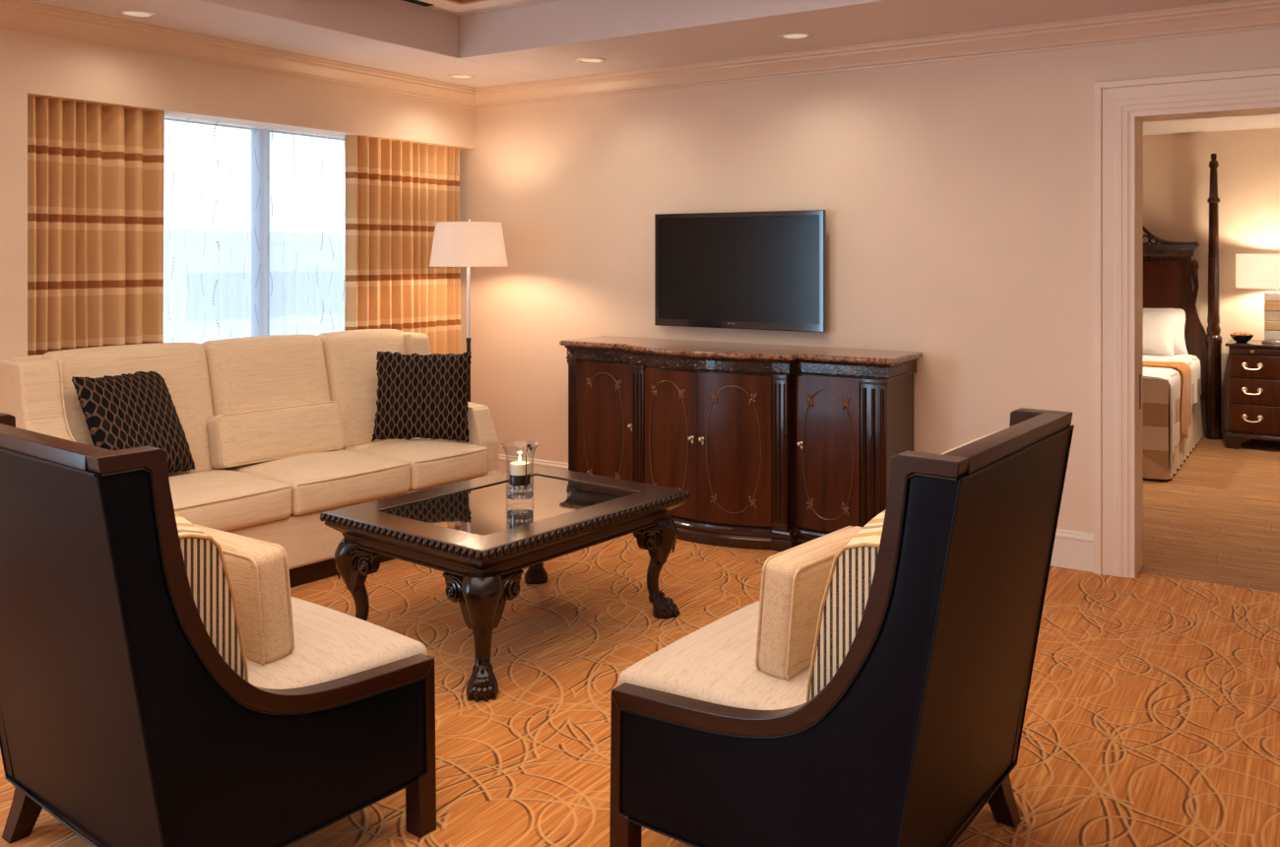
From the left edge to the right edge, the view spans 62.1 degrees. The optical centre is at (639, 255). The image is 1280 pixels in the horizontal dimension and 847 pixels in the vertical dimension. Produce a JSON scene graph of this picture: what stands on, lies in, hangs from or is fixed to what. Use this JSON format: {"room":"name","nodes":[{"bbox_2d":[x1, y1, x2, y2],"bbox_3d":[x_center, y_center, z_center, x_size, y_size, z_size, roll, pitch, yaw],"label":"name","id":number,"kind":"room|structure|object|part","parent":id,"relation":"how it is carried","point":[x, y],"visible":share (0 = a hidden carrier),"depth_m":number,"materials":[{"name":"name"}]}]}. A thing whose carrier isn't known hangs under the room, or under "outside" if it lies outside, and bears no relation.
{"room":"hotel room","nodes":[
{"label":"hotel room","id":0,"kind":"room"},
{"bbox_2d":[0,27,474,361],"bbox_3d":[-3.584,-0.050,3.435,0.340,3.000,8.622,0,0,33],"label":"wall","id":1,"kind":"structure","parent":0,"point":[31,64],"depth_m":5.05,"materials":[{"name":"paint"}]},
{"bbox_2d":[164,118,344,336],"bbox_3d":[-2.229,0.332,5.752,0.070,2.157,2.415,0,0,33],"label":"window","id":2,"kind":"structure","parent":1,"relation":"in","point":[260,141],"depth_m":5.91,"materials":[{"name":"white metal"}]},
{"bbox_2d":[25,0,1239,87],"bbox_3d":[-0.526,-1.333,1.433,7.650,0.525,8.622,0,0,33],"label":"ceiling","id":3,"kind":"structure","parent":0,"point":[498,42],"depth_m":5.19,"materials":[{"name":"paint"}]},
{"bbox_2d":[116,8,158,18],"bbox_3d":[-2.225,-1.069,4.707,0.172,0.010,0.172,0,0,33],"label":"recessed light","id":4,"kind":"object","parent":3,"relation":"in","point":[131,13],"visible":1,"depth_m":4.70,"materials":[{"name":"beige"}]},
{"bbox_2d":[402,0,433,6],"bbox_3d":[-1.310,-1.295,5.184,0.056,0.012,0.800,0,0,33],"label":"ceiling vent","id":5,"kind":"object","parent":3,"relation":"in","point":[417,2],"visible":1,"depth_m":5.45,"materials":[{"name":"black metal"}]},
{"bbox_2d":[447,73,475,79],"bbox_3d":[-1.068,-1.069,6.366,0.172,0.010,0.172,0,0,33],"label":"recessed light","id":6,"kind":"object","parent":3,"relation":"in","point":[452,76],"visible":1,"depth_m":6.35,"materials":[{"name":"white"}]},
{"bbox_2d":[445,0,487,4],"bbox_3d":[-0.501,-1.323,1.466,5.115,0.064,6.275,0,0,33],"label":"trim","id":7,"kind":"structure","parent":3,"relation":"attached to","point":[460,2],"depth_m":5.43,"materials":[{"name":"paint"}]},
{"bbox_2d":[576,57,606,63],"bbox_3d":[-0.268,-1.069,5.835,0.172,0.010,0.172,0,0,33],"label":"recessed light","id":8,"kind":"object","parent":3,"relation":"in","point":[588,60],"visible":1,"depth_m":5.83,"materials":[{"name":"white"}]},
{"bbox_2d":[777,31,813,40],"bbox_3d":[0.756,-1.069,5.182,0.172,0.010,0.172,0,0,33],"label":"recessed light","id":9,"kind":"object","parent":3,"relation":"in","point":[793,35],"visible":1,"depth_m":5.18,"materials":[{"name":"white"}]},
{"bbox_2d":[0,435,1279,846],"bbox_3d":[0.674,1.510,3.413,7.810,0.120,13.250,0,0,33],"label":"floor","id":10,"kind":"structure","parent":0,"point":[1152,719],"depth_m":3.60,"materials":[{"name":"carpet"}]},
{"bbox_2d":[0,412,436,846],"bbox_3d":[-1.083,0.920,2.632,0.826,1.060,0.882,0,0,39],"label":"armchair","id":11,"kind":"object","parent":10,"relation":"on","point":[134,711],"visible":0.92,"depth_m":2.29,"materials":[{"name":"brown wood"}]},
{"bbox_3d":[-1.399,0.865,2.845,0.053,0.884,0.798,0,0,39],"label":"panel","id":12,"kind":"part","parent":11,"relation":"part of","materials":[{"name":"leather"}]},
{"bbox_3d":[-1.387,0.723,2.850,0.066,0.667,0.829,0,0,39],"label":"frame","id":13,"kind":"part","parent":11,"relation":"part of","materials":[{"name":"brown wood"}]},
{"bbox_3d":[-1.527,1.370,2.664,0.078,0.160,0.104,0,0,39],"label":"leg","id":14,"kind":"part","parent":11,"relation":"part of","materials":[{"name":"brown wood"}]},
{"bbox_3d":[-1.336,0.406,2.314,0.690,0.033,0.056,0,0,39],"label":"rail","id":15,"kind":"part","parent":11,"relation":"part of","materials":[{"name":"brown wood"}]},
{"bbox_3d":[-1.292,0.861,2.370,0.813,0.892,0.193,0,0,39],"label":"panel","id":16,"kind":"part","parent":11,"relation":"part of","materials":[{"name":"leather"}]},
{"bbox_2d":[174,512,206,535],"bbox_3d":[-1.188,0.783,2.500,0.650,0.443,0.235,0,0,39],"label":"cushion","id":17,"kind":"object","parent":11,"relation":"on","point":[184,527],"depth_m":2.32,"materials":[{"name":"fabric"}]},
{"bbox_2d":[193,523,294,665],"bbox_3d":[-1.050,0.843,2.672,0.442,0.286,0.122,0,0,35],"label":"lumbar pillow","id":18,"kind":"object","parent":11,"relation":"on","point":[257,569],"visible":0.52,"depth_m":2.54,"materials":[{"name":"beige fabric"}]},
{"bbox_3d":[-0.803,0.723,2.385,0.066,0.667,0.829,0,0,39],"label":"frame","id":19,"kind":"part","parent":11,"relation":"part of","materials":[{"name":"brown wood"}]},
{"bbox_3d":[-0.805,0.865,2.372,0.053,0.884,0.798,0,0,39],"label":"panel","id":20,"kind":"part","parent":11,"relation":"part of","materials":[{"name":"leather"}]},
{"bbox_2d":[246,596,427,689],"bbox_3d":[-1.017,1.016,2.716,0.684,0.111,0.668,0,0,39],"label":"seat cushion","id":21,"kind":"object","parent":11,"relation":"on","point":[330,645],"depth_m":2.66,"materials":[{"name":"beige fabric"}]},
{"bbox_3d":[-0.554,1.236,2.683,0.062,0.429,0.055,0,0,39],"label":"leg","id":22,"kind":"part","parent":11,"relation":"part of","materials":[{"name":"brown wood"}]},
{"bbox_2d":[0,328,499,587],"bbox_3d":[-1.696,0.927,5.011,0.914,1.045,2.120,0,0,39],"label":"sofa","id":23,"kind":"object","parent":10,"relation":"on","point":[282,501],"visible":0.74,"depth_m":4.87,"materials":[{"name":"beige fabric"}]},
{"bbox_3d":[-2.331,0.896,4.261,0.813,0.917,0.155,0,0,39],"label":"arm","id":24,"kind":"part","parent":23,"relation":"part of"},
{"bbox_2d":[41,342,217,476],"bbox_3d":[-2.246,0.710,4.726,0.273,0.610,0.711,0,0,39],"label":"cushion","id":25,"kind":"object","parent":23,"relation":"on","point":[188,370],"depth_m":4.79,"materials":[{"name":"beige fabric"}]},
{"bbox_2d":[71,370,194,472],"bbox_3d":[-2.166,0.731,4.575,0.258,0.458,0.482,0,0,19],"label":"throw pillow","id":26,"kind":"object","parent":23,"relation":"on","point":[123,411],"visible":0.8,"depth_m":4.51,"materials":[{"name":"fabric"}]},
{"bbox_3d":[-1.969,0.880,5.231,0.213,0.900,2.040,0,0,39],"label":"frame","id":27,"kind":"part","parent":23,"relation":"part of","materials":[{"name":"beige fabric"}]},
{"bbox_2d":[168,468,292,531],"bbox_3d":[-1.916,1.038,4.474,0.582,0.180,0.686,0,0,39],"label":"seat cushion","id":28,"kind":"object","parent":23,"relation":"on","point":[222,499],"depth_m":4.42,"materials":[{"name":"beige fabric"}]},
{"bbox_2d":[200,334,330,469],"bbox_3d":[-1.821,0.710,5.253,0.273,0.610,0.636,0,0,39],"label":"cushion","id":29,"kind":"object","parent":23,"relation":"on","point":[246,373],"depth_m":5.18,"materials":[{"name":"beige fabric"}]},
{"bbox_2d":[206,400,344,468],"bbox_3d":[-1.731,0.854,5.098,0.154,0.254,0.672,0,0,39],"label":"lumbar pillow","id":30,"kind":"object","parent":23,"relation":"on","point":[246,437],"visible":0.98,"depth_m":5.01,"materials":[{"name":"beige fabric"}]},
{"bbox_2d":[229,448,410,514],"bbox_3d":[-1.498,1.038,4.993,0.582,0.180,0.634,0,0,39],"label":"seat cushion","id":31,"kind":"object","parent":23,"relation":"on","point":[319,482],"depth_m":4.84,"materials":[{"name":"beige fabric"}]},
{"bbox_2d":[317,328,407,449],"bbox_3d":[-1.454,0.710,5.708,0.273,0.610,0.526,0,0,39],"label":"cushion","id":32,"kind":"object","parent":23,"relation":"on","point":[351,361],"depth_m":5.56,"materials":[{"name":"beige fabric"}]},
{"bbox_2d":[345,437,488,489],"bbox_3d":[-1.140,1.038,5.438,0.582,0.180,0.496,0,0,39],"label":"seat cushion","id":33,"kind":"object","parent":23,"relation":"on","point":[433,463],"depth_m":5.30,"materials":[{"name":"beige fabric"}]},
{"bbox_2d":[371,350,471,442],"bbox_3d":[-1.126,0.728,5.498,0.505,0.471,0.179,0,0,-9],"label":"throw pillow","id":34,"kind":"object","parent":23,"relation":"on","point":[421,396],"visible":1,"depth_m":5.44,"materials":[{"name":"fabric"}]},
{"bbox_3d":[-1.089,0.896,5.803,0.813,0.917,0.125,0,0,39],"label":"arm","id":35,"kind":"part","parent":23,"relation":"part of"},
{"bbox_2d":[429,218,508,401],"bbox_3d":[-1.021,0.618,6.337,0.464,1.665,0.464,0,0,33],"label":"floor lamp","id":36,"kind":"object","parent":10,"relation":"on","point":[469,243],"visible":0.74,"depth_m":6.16,"materials":[{"name":"white fabric"}]},
{"bbox_3d":[-1.021,0.956,6.337,0.029,0.928,0.029,0,0,33],"label":"stem","id":37,"kind":"part","parent":36,"relation":"part of","materials":[{"name":"brown metal"}]},
{"bbox_3d":[-1.021,-0.063,6.337,0.464,0.260,0.464,0,0,33],"label":"lamp shade","id":38,"kind":"part","parent":36,"relation":"part of","materials":[{"name":"fabric"}]},
{"bbox_2d":[320,464,690,702],"bbox_3d":[-0.490,1.200,4.117,0.880,0.500,1.164,0,0,38],"label":"coffee table","id":39,"kind":"object","parent":10,"relation":"on","point":[482,540],"visible":0.95,"depth_m":3.88,"materials":[{"name":"brown wood"}]},
{"bbox_3d":[-1.063,1.252,3.948,0.159,0.395,0.136,0,0,1],"label":"leg","id":40,"kind":"part","parent":39,"relation":"part of","materials":[{"name":"brown wood"}]},
{"bbox_3d":[-0.521,1.252,3.521,0.136,0.395,0.159,0,0,-14],"label":"leg","id":41,"kind":"part","parent":39,"relation":"part of","materials":[{"name":"brown wood"}]},
{"bbox_3d":[-0.490,0.960,4.117,0.573,0.010,0.857,0,0,38],"label":"glass panel","id":42,"kind":"part","parent":39,"relation":"part of","materials":[{"name":"glass"}]},
{"bbox_2d":[503,441,538,500],"bbox_3d":[-0.458,0.834,4.075,0.155,0.242,0.149,0,0,33],"label":"candle holder","id":43,"kind":"object","parent":39,"relation":"on","point":[513,492],"visible":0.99,"depth_m":4.04,"materials":[{"name":"clear glass"}]},
{"bbox_2d":[510,455,529,475],"bbox_3d":[-0.460,0.818,4.077,0.076,0.106,0.076,0,0,33],"label":"candle","id":44,"kind":"object","parent":43,"relation":"in","point":[517,468],"visible":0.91,"depth_m":4.05,"materials":[{"name":"beige wax"}]},
{"bbox_2d":[509,472,530,486],"bbox_3d":[-0.460,0.862,4.077,0.082,0.050,0.082,0,0,33],"label":"candle cup","id":45,"kind":"object","parent":43,"relation":"on","point":[514,480],"depth_m":4.04,"materials":[{"name":"black glass"}]},
{"bbox_3d":[-0.459,1.252,4.713,0.136,0.395,0.159,0,0,-14],"label":"leg","id":46,"kind":"part","parent":39,"relation":"part of","materials":[{"name":"brown wood"}]},
{"bbox_3d":[0.082,1.252,4.286,0.159,0.395,0.136,0,0,1],"label":"leg","id":47,"kind":"part","parent":39,"relation":"part of","materials":[{"name":"brown wood"}]},
{"bbox_2d":[559,335,922,552],"bbox_3d":[0.432,0.967,5.590,1.954,0.966,0.584,0,0,33],"label":"sideboard","id":48,"kind":"object","parent":10,"relation":"on","point":[781,448],"visible":0.82,"depth_m":5.27,"materials":[{"name":"brown wood"}]},
{"bbox_3d":[-0.200,0.966,5.875,0.276,0.636,0.006,0,0,33],"label":"oval moulding","id":49,"kind":"part","parent":48,"relation":"part of","materials":[{"name":"brown"}]},
{"bbox_3d":[-0.184,0.966,5.879,0.397,0.744,0.018,0,0,33],"label":"door","id":50,"kind":"part","parent":48,"relation":"part of","materials":[{"name":"brown wood"}]},
{"bbox_3d":[0.143,0.966,5.498,0.017,0.636,0.283,0,0,-44],"label":"oval moulding","id":51,"kind":"part","parent":48,"relation":"part of","materials":[{"name":"brown"}]},
{"bbox_3d":[0.155,0.966,5.509,0.038,0.744,0.380,0,0,-44],"label":"door","id":52,"kind":"part","parent":48,"relation":"part of","materials":[{"name":"brown wood"}]},
{"bbox_3d":[0.256,0.935,5.376,0.023,0.042,0.033,0,0,33],"label":"knob","id":53,"kind":"part","parent":48,"relation":"part of","materials":[{"name":"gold metal"}]},
{"bbox_3d":[0.306,0.935,5.343,0.023,0.042,0.033,0,0,33],"label":"knob","id":54,"kind":"part","parent":48,"relation":"part of","materials":[{"name":"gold metal"}]},
{"bbox_3d":[0.463,0.966,5.289,0.283,0.636,0.017,0,0,20],"label":"oval moulding","id":55,"kind":"part","parent":48,"relation":"part of","materials":[{"name":"brown wood"}]},
{"bbox_3d":[0.468,0.966,5.304,0.380,0.744,0.038,0,0,20],"label":"door","id":56,"kind":"part","parent":48,"relation":"part of","materials":[{"name":"brown wood"}]},
{"bbox_3d":[0.784,0.935,5.215,0.023,0.042,0.033,0,0,33],"label":"knob","id":57,"kind":"part","parent":48,"relation":"part of","materials":[{"name":"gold metal"}]},
{"bbox_3d":[0.909,0.966,5.150,0.266,0.636,0.006,0,0,33],"label":"oval moulding","id":58,"kind":"part","parent":48,"relation":"part of","materials":[{"name":"brown wood"}]},
{"bbox_3d":[0.913,0.966,5.161,0.325,0.744,0.018,0,0,33],"label":"door","id":59,"kind":"part","parent":48,"relation":"part of","materials":[{"name":"brown wood"}]},
{"bbox_2d":[609,407,1074,846],"bbox_3d":[0.492,0.920,2.584,0.882,1.060,0.826,0,0,37],"label":"armchair","id":60,"kind":"object","parent":10,"relation":"on","point":[907,714],"visible":0.89,"depth_m":2.25,"materials":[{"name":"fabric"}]},
{"bbox_3d":[-0.032,1.236,2.498,0.055,0.429,0.062,0,0,37],"label":"leg","id":61,"kind":"part","parent":60,"relation":"part of","materials":[{"name":"brown wood"}]},
{"bbox_2d":[617,600,810,709],"bbox_3d":[0.406,1.016,2.648,0.668,0.111,0.684,0,0,37],"label":"seat cushion","id":62,"kind":"object","parent":60,"relation":"on","point":[715,663],"depth_m":2.53,"materials":[{"name":"beige fabric"}]},
{"bbox_3d":[0.290,0.865,2.261,0.798,0.884,0.053,0,0,37],"label":"panel","id":63,"kind":"part","parent":60,"relation":"part of","materials":[{"name":"leather"}]},
{"bbox_3d":[0.284,0.723,2.273,0.829,0.667,0.066,0,0,37],"label":"frame","id":64,"kind":"part","parent":60,"relation":"part of","materials":[{"name":"brown wood"}]},
{"bbox_2d":[755,525,862,681],"bbox_3d":[0.450,0.843,2.615,0.122,0.286,0.442,0,0,41],"label":"lumbar pillow","id":65,"kind":"object","parent":60,"relation":"on","point":[794,584],"visible":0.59,"depth_m":2.46,"materials":[{"name":"beige fabric"}]},
{"bbox_2d":[846,510,885,545],"bbox_3d":[0.627,0.783,2.484,0.235,0.443,0.650,0,0,37],"label":"cushion","id":66,"kind":"object","parent":60,"relation":"on","point":[869,534],"depth_m":2.26,"materials":[{"name":"fabric"}]},
{"bbox_3d":[0.761,0.861,2.384,0.193,0.892,0.813,0,0,37],"label":"panel","id":67,"kind":"part","parent":60,"relation":"part of","materials":[{"name":"leather"}]},
{"bbox_3d":[0.913,1.370,2.729,0.104,0.160,0.078,0,0,37],"label":"leg","id":68,"kind":"part","parent":60,"relation":"part of","materials":[{"name":"brown wood"}]},
{"bbox_3d":[0.818,0.406,2.342,0.056,0.033,0.690,0,0,37],"label":"rail","id":69,"kind":"part","parent":60,"relation":"part of","materials":[{"name":"brown wood"}]},
{"bbox_3d":[0.743,0.865,2.871,0.798,0.884,0.053,0,0,37],"label":"panel","id":70,"kind":"part","parent":60,"relation":"part of","materials":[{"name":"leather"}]},
{"bbox_3d":[0.730,0.723,2.873,0.829,0.667,0.066,0,0,37],"label":"frame","id":71,"kind":"part","parent":60,"relation":"part of","materials":[{"name":"brown wood"}]},
{"bbox_2d":[1143,153,1221,479],"bbox_3d":[3.288,0.323,8.055,1.820,2.255,2.086,0,0,33],"label":"bed","id":72,"kind":"object","parent":10,"relation":"on","point":[1170,272],"visible":0.28,"depth_m":8.38,"materials":[{"name":"brown wood"}]},
{"bbox_3d":[3.821,0.450,8.869,1.200,0.800,0.014,0,0,33],"label":"panel","id":73,"kind":"part","parent":72,"relation":"part of","materials":[{"name":"brown wood"}]},
{"bbox_2d":[1143,312,1182,356],"bbox_3d":[3.967,0.625,8.523,0.640,0.340,0.287,0,0,39],"label":"bed pillow","id":74,"kind":"object","parent":72,"relation":"on","point":[1159,328],"visible":0.41,"depth_m":8.34,"materials":[{"name":"white fabric"}]},
{"bbox_2d":[1143,308,1188,354],"bbox_3d":[4.092,0.606,8.618,0.645,0.378,0.271,0,0,28],"label":"bed pillow","id":75,"kind":"object","parent":72,"relation":"on","point":[1180,348],"visible":0.19,"depth_m":8.45,"materials":[{"name":"white fabric"}]},
{"bbox_2d":[1143,361,1191,437],"bbox_3d":[3.143,1.011,7.833,1.614,0.507,0.452,0,0,33],"label":"throw blanket","id":76,"kind":"object","parent":72,"relation":"on","point":[1185,395],"visible":0.38,"depth_m":7.33,"materials":[{"name":"orange fabric"}]},
{"bbox_3d":[3.820,-0.040,8.867,1.504,0.100,0.117,0,0,33],"label":"cornice","id":77,"kind":"part","parent":72,"relation":"part of","materials":[{"name":"brown wood"}]},
{"bbox_2d":[1143,354,1201,469],"bbox_3d":[3.209,1.070,7.933,1.586,0.598,1.732,0,0,33],"label":"duvet","id":78,"kind":"object","parent":72,"relation":"on","point":[1164,444],"depth_m":6.85,"materials":[{"name":"beige fabric"}]},
{"bbox_3d":[3.833,0.570,8.887,1.700,1.160,0.040,0,0,33],"label":"headboard","id":79,"kind":"part","parent":72,"relation":"part of","materials":[{"name":"brown wood"}]},
{"bbox_3d":[4.539,0.323,8.413,0.120,2.255,0.117,0,0,33],"label":"post","id":80,"kind":"part","parent":72,"relation":"part of","materials":[{"name":"brown wood"}]},
{"bbox_2d":[1224,338,1279,448],"bbox_3d":[4.841,1.056,7.980,0.758,0.787,0.523,0,0,33],"label":"nightstand","id":81,"kind":"object","parent":10,"relation":"on","point":[1253,365],"visible":1,"depth_m":7.90,"materials":[{"name":"brown wood"}]},
{"bbox_2d":[1229,333,1253,342],"bbox_3d":[4.560,0.633,8.059,0.158,0.060,0.158,0,0,33],"label":"bowl","id":82,"kind":"object","parent":81,"relation":"on","point":[1238,338],"visible":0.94,"depth_m":8.01,"materials":[{"name":"black ceramic"}]},
{"bbox_3d":[4.540,1.212,7.885,0.138,0.053,0.033,0,0,33],"label":"handle","id":83,"kind":"part","parent":81,"relation":"part of","materials":[{"name":"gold metal"}]},
{"bbox_3d":[4.540,1.010,7.885,0.138,0.053,0.033,0,0,33],"label":"handle","id":84,"kind":"part","parent":81,"relation":"part of","materials":[{"name":"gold metal"}]},
{"bbox_3d":[4.540,0.825,7.885,0.138,0.053,0.033,0,0,33],"label":"handle","id":85,"kind":"part","parent":81,"relation":"part of","materials":[{"name":"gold metal"}]},
{"bbox_3d":[4.844,1.347,7.984,0.758,0.030,0.494,0,0,33],"label":"moulding","id":86,"kind":"part","parent":81,"relation":"part of","materials":[{"name":"brown wood"}]},
{"bbox_3d":[4.725,1.216,7.803,0.690,0.197,0.028,0,0,33],"label":"drawer","id":87,"kind":"part","parent":81,"relation":"part of","materials":[{"name":"brown wood"}]},
{"bbox_3d":[4.725,1.014,7.803,0.690,0.182,0.028,0,0,33],"label":"drawer","id":88,"kind":"part","parent":81,"relation":"part of","materials":[{"name":"brown wood"}]},
{"bbox_3d":[4.725,0.829,7.803,0.690,0.162,0.028,0,0,33],"label":"drawer","id":89,"kind":"part","parent":81,"relation":"part of","materials":[{"name":"brown wood"}]},
{"bbox_2d":[1235,252,1279,344],"bbox_3d":[4.782,0.321,7.985,0.544,0.685,0.544,0,0,33],"label":"table lamp","id":90,"kind":"object","parent":81,"relation":"on","point":[1252,271],"visible":1,"depth_m":7.91,"materials":[{"name":"white fabric"}]},
{"bbox_3d":[4.782,0.119,7.985,0.544,0.257,0.544,0,0,33],"label":"lamp shade","id":91,"kind":"part","parent":90,"relation":"part of","materials":[{"name":"fabric"}]},
{"bbox_2d":[459,27,1279,533],"bbox_3d":[1.828,-0.050,5.176,7.810,3.000,0.220,0,0,33],"label":"wall","id":92,"kind":"structure","parent":0,"point":[956,196],"depth_m":5.48,"materials":[{"name":"paint"}]},
{"bbox_2d":[0,0,1279,108],"bbox_3d":[-0.413,-1.016,1.478,7.110,0.115,8.422,0,0,33],"label":"trim","id":93,"kind":"structure","parent":92,"relation":"attached to","point":[16,15],"depth_m":5.27,"materials":[{"name":"paint"}]},
{"bbox_2d":[654,209,826,332],"bbox_3d":[0.541,0.084,5.834,1.040,0.636,0.084,0,0,33],"label":"television","id":94,"kind":"object","parent":92,"relation":"attached to","point":[736,270],"visible":1,"depth_m":5.78,"materials":[{"name":"black plastic"}]},
{"bbox_2d":[498,453,1093,572],"bbox_3d":[0.498,1.364,5.902,3.788,0.172,0.022,0,0,33],"label":"baseboard","id":95,"kind":"structure","parent":92,"relation":"attached to","point":[1072,549],"depth_m":4.93,"materials":[{"name":"white paint"}]},
{"bbox_2d":[1093,66,1279,576],"bbox_3d":[2.733,0.331,4.427,1.571,2.238,0.042,0,0,33],"label":"trim","id":96,"kind":"structure","parent":92,"relation":"attached to","point":[1114,100],"depth_m":4.80,"materials":[{"name":"paint"}]},
{"bbox_2d":[1130,102,1279,577],"bbox_3d":[2.804,0.405,4.536,1.276,2.091,0.242,0,0,33],"label":"door frame","id":97,"kind":"structure","parent":92,"relation":"in","point":[1137,119],"depth_m":4.78,"materials":[{"name":"paint"}]},
{"bbox_3d":[2.308,0.630,4.907,0.002,0.160,0.035,0,0,33],"label":"strike plate","id":98,"kind":"part","parent":97,"relation":"part of","materials":[{"name":"brown metal"}]},
{"bbox_2d":[1143,128,1279,441],"bbox_3d":[4.921,0.100,8.432,6.200,2.700,0.200,0,0,33],"label":"wall","id":99,"kind":"structure","parent":0,"point":[1176,168],"depth_m":8.49,"materials":[{"name":"paint"}]},
{"bbox_2d":[1143,113,1279,135],"bbox_3d":[3.714,-1.070,6.588,6.200,0.160,4.208,0,0,33],"label":"ceiling","id":100,"kind":"structure","parent":0,"point":[1263,121],"depth_m":8.07,"materials":[{"name":"paint"}]},
{"bbox_3d":[-2.004,-0.792,5.858,0.330,0.035,2.837,0,0,33],"label":"trim","id":101,"kind":"structure","parent":0,"visible":0},
{"bbox_3d":[-1.929,-0.763,5.808,0.024,0.025,2.817,0,0,33],"label":"track","id":102,"kind":"object","parent":101,"relation":"attached to","visible":0},
{"bbox_2d":[27,95,164,355],"bbox_3d":[-2.508,0.343,4.922,0.104,2.185,0.690,0,0,33],"label":"curtain","id":103,"kind":"object","parent":102,"relation":"hanging from","point":[96,172],"visible":0.61,"depth_m":4.90,"materials":[{"name":"beige fabric"}]},
{"bbox_2d":[344,134,460,354],"bbox_3d":[-1.434,0.343,6.561,0.096,2.185,0.951,0,0,33],"label":"curtain","id":104,"kind":"object","parent":102,"relation":"hanging from","point":[397,192],"visible":0.53,"depth_m":6.47,"materials":[{"name":"fabric"}]},
{"bbox_3d":[-2.017,-0.763,5.866,0.024,0.025,2.817,0,0,33],"label":"track","id":105,"kind":"object","parent":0,"visible":0},
{"bbox_2d":[168,121,345,342],"bbox_3d":[-2.087,0.343,5.758,0.036,2.185,1.858,0,0,33],"label":"sheer curtain","id":106,"kind":"object","parent":105,"relation":"hanging from","point":[188,121],"visible":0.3,"depth_m":5.78,"materials":[{"name":"white fabric"}]},
{"label":"outside","id":107,"kind":"structure","parent":0,"visible":0},
{"bbox_2d":[163,229,345,343],"bbox_3d":[-17.148,7.275,46.840,10.200,16.350,14.200,0,0,33],"label":"window view","id":108,"kind":"structure","parent":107,"point":[232,314],"depth_m":40.61,"materials":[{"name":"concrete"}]}
]}

